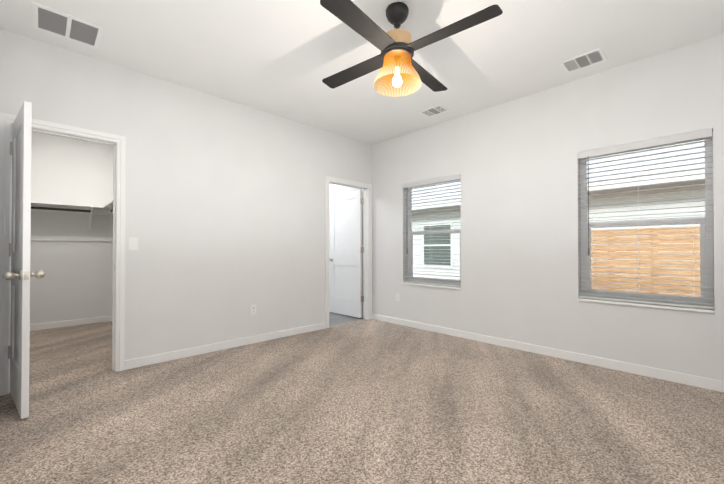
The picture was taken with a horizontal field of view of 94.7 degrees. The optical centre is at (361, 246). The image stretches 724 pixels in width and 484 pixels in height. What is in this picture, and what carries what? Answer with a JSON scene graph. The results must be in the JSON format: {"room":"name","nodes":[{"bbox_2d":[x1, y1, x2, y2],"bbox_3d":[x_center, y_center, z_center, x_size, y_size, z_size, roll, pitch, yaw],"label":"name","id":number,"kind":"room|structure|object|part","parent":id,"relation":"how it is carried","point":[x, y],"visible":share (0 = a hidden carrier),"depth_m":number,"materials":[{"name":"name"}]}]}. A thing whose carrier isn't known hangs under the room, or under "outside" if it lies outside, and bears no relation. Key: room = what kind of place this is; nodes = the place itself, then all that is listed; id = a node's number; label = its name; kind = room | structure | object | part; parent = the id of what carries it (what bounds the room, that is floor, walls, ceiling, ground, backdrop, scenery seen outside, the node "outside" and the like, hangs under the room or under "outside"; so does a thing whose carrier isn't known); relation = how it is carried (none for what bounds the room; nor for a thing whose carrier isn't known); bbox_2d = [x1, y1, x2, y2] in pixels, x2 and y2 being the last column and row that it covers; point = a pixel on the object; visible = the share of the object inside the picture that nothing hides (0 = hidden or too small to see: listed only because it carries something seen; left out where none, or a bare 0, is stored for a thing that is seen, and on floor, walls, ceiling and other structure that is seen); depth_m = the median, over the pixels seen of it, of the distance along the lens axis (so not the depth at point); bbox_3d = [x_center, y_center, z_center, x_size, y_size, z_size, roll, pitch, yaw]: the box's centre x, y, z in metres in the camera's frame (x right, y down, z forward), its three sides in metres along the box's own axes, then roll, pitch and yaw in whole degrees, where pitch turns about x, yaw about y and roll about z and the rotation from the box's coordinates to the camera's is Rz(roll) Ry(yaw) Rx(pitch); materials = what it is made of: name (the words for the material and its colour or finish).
{"room":"empty bedroom","nodes":[
{"label":"empty bedroom","id":0,"kind":"room"},
{"bbox_2d":[30,132,112,324],"bbox_3d":[-3.161,-0.233,5.785,4.020,2.740,0.120,1,-1,-44],"label":"wall","id":1,"kind":"structure","parent":0,"point":[75,282],"depth_m":4.75,"materials":[{"name":"paint"}]},
{"bbox_2d":[31,201,102,240],"bbox_3d":[-4.117,-0.329,4.529,0.900,0.488,0.360,1,-1,-44],"label":"closet shelf","id":2,"kind":"object","parent":1,"relation":"attached to","point":[35,206],"depth_m":4.63,"materials":[{"name":"white wood"}]},
{"bbox_2d":[30,316,111,330],"bbox_3d":[-4.108,1.085,4.766,1.200,0.085,0.013,1,-1,-44],"label":"baseboard","id":3,"kind":"structure","parent":1,"relation":"attached to","point":[41,326],"depth_m":4.72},
{"bbox_2d":[102,200,112,241],"bbox_3d":[-2.944,-0.331,4.236,0.360,0.488,2.410,1,-1,-44],"label":"closet shelf","id":4,"kind":"object","parent":1,"relation":"attached to","point":[106,209],"depth_m":4.99,"materials":[{"name":"white wood"}]},
{"bbox_2d":[0,29,371,360],"bbox_3d":[-1.378,-0.251,3.851,4.140,2.740,0.120,1,-1,-44],"label":"wall","id":5,"kind":"structure","parent":0,"point":[225,212],"depth_m":3.47,"materials":[{"name":"paint"}]},
{"bbox_2d":[3,101,45,418],"bbox_3d":[-2.395,0.082,2.334,0.655,2.022,0.197,0,-1,39],"label":"closet door","id":6,"kind":"structure","parent":5,"relation":"in","point":[19,274],"depth_m":2.16,"materials":[{"name":"white wood"}]},
{"bbox_2d":[0,112,125,395],"bbox_3d":[-2.471,0.056,2.792,0.780,2.107,0.154,1,-1,-44],"label":"door frame","id":7,"kind":"structure","parent":5,"relation":"attached to","point":[117,143],"depth_m":2.75,"materials":[{"name":"white wood"}]},
{"bbox_2d":[129,237,137,249],"bbox_3d":[-2.098,-0.028,3.060,0.070,0.114,0.015,1,-1,-44],"label":"switch plate","id":8,"kind":"object","parent":5,"relation":"attached to","point":[133,243],"visible":1,"depth_m":3.06,"materials":[{"name":"white plastic"}]},
{"bbox_2d":[124,322,325,369],"bbox_3d":[-1.323,1.076,3.800,2.286,0.085,0.013,1,-1,-44],"label":"baseboard","id":9,"kind":"structure","parent":5,"relation":"attached to","point":[163,357],"depth_m":3.55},
{"bbox_2d":[250,304,255,314],"bbox_3d":[-1.259,0.729,3.867,0.070,0.114,0.008,1,-1,-44],"label":"electrical outlet","id":10,"kind":"object","parent":5,"relation":"attached to","point":[252,309],"visible":1,"depth_m":3.86,"materials":[{"name":"white plastic"}]},
{"bbox_2d":[329,190,362,317],"bbox_3d":[-0.281,0.112,5.524,0.197,2.022,0.777,1,-1,-45],"label":"bathroom door","id":11,"kind":"structure","parent":5,"relation":"in","point":[345,265],"depth_m":5.49,"materials":[{"name":"white wood"}]},
{"bbox_2d":[325,176,371,328],"bbox_3d":[-0.221,0.076,4.964,0.902,2.107,0.154,1,-1,-44],"label":"door frame","id":12,"kind":"structure","parent":5,"relation":"attached to","point":[367,250],"depth_m":5.19,"materials":[{"name":"white wood"}]},
{"bbox_2d":[329,312,362,325],"bbox_3d":[-1.733,1.195,5.364,2.850,0.116,2.690,1,-1,-44],"label":"floor","id":13,"kind":"structure","parent":0,"point":[336,319],"depth_m":5.21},
{"bbox_2d":[0,319,723,483],"bbox_3d":[-0.681,1.173,3.231,4.300,0.120,7.220,1,-1,-44],"label":"floor carpet","id":14,"kind":"object","parent":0,"point":[367,401],"visible":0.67,"depth_m":2.15,"materials":[{"name":"beige carpet"}]},
{"bbox_2d":[0,0,723,144],"bbox_3d":[-0.681,-1.687,3.257,4.300,0.120,7.220,1,-1,-44],"label":"ceiling","id":15,"kind":"structure","parent":0,"point":[283,58],"depth_m":2.70,"materials":[{"name":"paint"}]},
{"bbox_2d":[32,1,103,48],"bbox_3d":[-2.184,-1.630,2.481,0.380,0.008,0.350,1,-1,-44],"label":"ceiling vent","id":16,"kind":"object","parent":15,"relation":"in","point":[57,23],"visible":1,"depth_m":2.46,"materials":[{"name":"white plastic"}]},
{"bbox_2d":[320,0,502,96],"bbox_3d":[0.242,-1.368,2.297,1.038,0.535,1.038,0,-1,-6],"label":"ceiling fan","id":17,"kind":"object","parent":15,"relation":"hanging from","point":[402,72],"visible":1,"depth_m":2.21,"materials":[{"name":"black wood"}]},
{"bbox_3d":[0.242,-1.167,2.296,0.066,0.133,0.066,1,-1,-44],"label":"bulb","id":18,"kind":"part","parent":17,"relation":"part of","materials":[{"name":"white glass"}]},
{"bbox_3d":[0.242,-1.205,2.296,0.334,0.193,0.334,1,-1,-44],"label":"lamp shade","id":19,"kind":"part","parent":17,"relation":"part of","materials":[{"name":"orange glass"}]},
{"bbox_2d":[419,104,449,116],"bbox_3d":[0.859,-1.616,3.976,0.215,0.007,0.295,1,-1,-44],"label":"ceiling vent","id":20,"kind":"object","parent":15,"relation":"in","point":[434,110],"visible":1,"depth_m":3.98,"materials":[{"name":"white plastic"}]},
{"bbox_2d":[559,48,606,73],"bbox_3d":[1.938,-1.626,2.926,0.250,0.007,0.305,1,-1,-44],"label":"ceiling vent","id":21,"kind":"object","parent":15,"relation":"in","point":[587,59],"visible":1,"depth_m":2.92,"materials":[{"name":"white plastic"}]},
{"bbox_2d":[329,33,723,380],"bbox_3d":[0.808,-0.243,4.682,0.160,2.740,7.220,1,-1,-44],"label":"wall","id":22,"kind":"structure","parent":0,"point":[515,163],"depth_m":3.44,"materials":[{"name":"paint"}]},
{"bbox_2d":[396,293,399,300],"bbox_3d":[0.517,0.733,4.853,0.008,0.114,0.070,1,-1,-44],"label":"electrical outlet","id":23,"kind":"object","parent":22,"relation":"attached to","point":[397,296],"visible":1,"depth_m":4.84,"materials":[{"name":"white plastic"}]},
{"bbox_2d":[407,179,460,284],"bbox_3d":[0.998,-0.197,4.557,0.050,1.415,0.919,1,-1,-44],"label":"window unit","id":24,"kind":"structure","parent":22,"relation":"in","point":[423,232],"depth_m":4.67,"materials":[{"name":"plastic"}]},
{"bbox_2d":[402,174,460,286],"bbox_3d":[0.919,-0.201,4.480,0.076,1.405,0.911,1,-1,-44],"label":"window blind","id":25,"kind":"object","parent":24,"relation":"attached to","point":[435,180],"visible":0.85,"depth_m":4.47,"materials":[{"name":"white plastic"}]},
{"bbox_2d":[372,314,723,391],"bbox_3d":[1.659,1.075,3.663,0.013,0.085,4.350,1,-1,-44],"label":"baseboard","id":26,"kind":"structure","parent":22,"relation":"attached to","point":[692,380],"depth_m":3.22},
{"bbox_2d":[402,132,714,313],"bbox_3d":[1.703,-0.194,3.737,0.173,1.437,3.078,1,-1,-44],"label":"window unit","id":27,"kind":"structure","parent":22,"relation":"in","point":[706,246],"depth_m":2.88,"materials":[{"name":"plastic"}]},
{"bbox_2d":[578,128,713,308],"bbox_3d":[2.423,-0.215,2.922,0.076,1.405,0.897,1,-1,-44],"label":"window blind","id":28,"kind":"object","parent":27,"relation":"attached to","point":[698,134],"visible":1,"depth_m":2.88,"materials":[{"name":"white plastic"}]},
{"label":"outside","id":29,"kind":"structure","parent":0,"visible":0},
{"bbox_3d":[8.820,1.646,12.203,21.840,0.200,30.000,1,-1,-44],"label":"ground","id":30,"kind":"structure","parent":29,"visible":0},
{"bbox_2d":[412,140,704,295],"bbox_3d":[7.397,-1.433,10.858,6.596,5.934,30.000,1,-1,-44],"label":"neighbouring house","id":31,"kind":"structure","parent":30,"relation":"on","point":[427,259],"depth_m":8.22,"materials":[{"name":"white"}]},
{"bbox_2d":[591,226,700,296],"bbox_3d":[8.765,0.557,3.651,2.412,1.820,13.845,1,-1,-44],"label":"fence","id":32,"kind":"object","parent":30,"relation":"on","point":[651,248],"depth_m":5.83,"materials":[{"name":"brown wood"}]}
]}

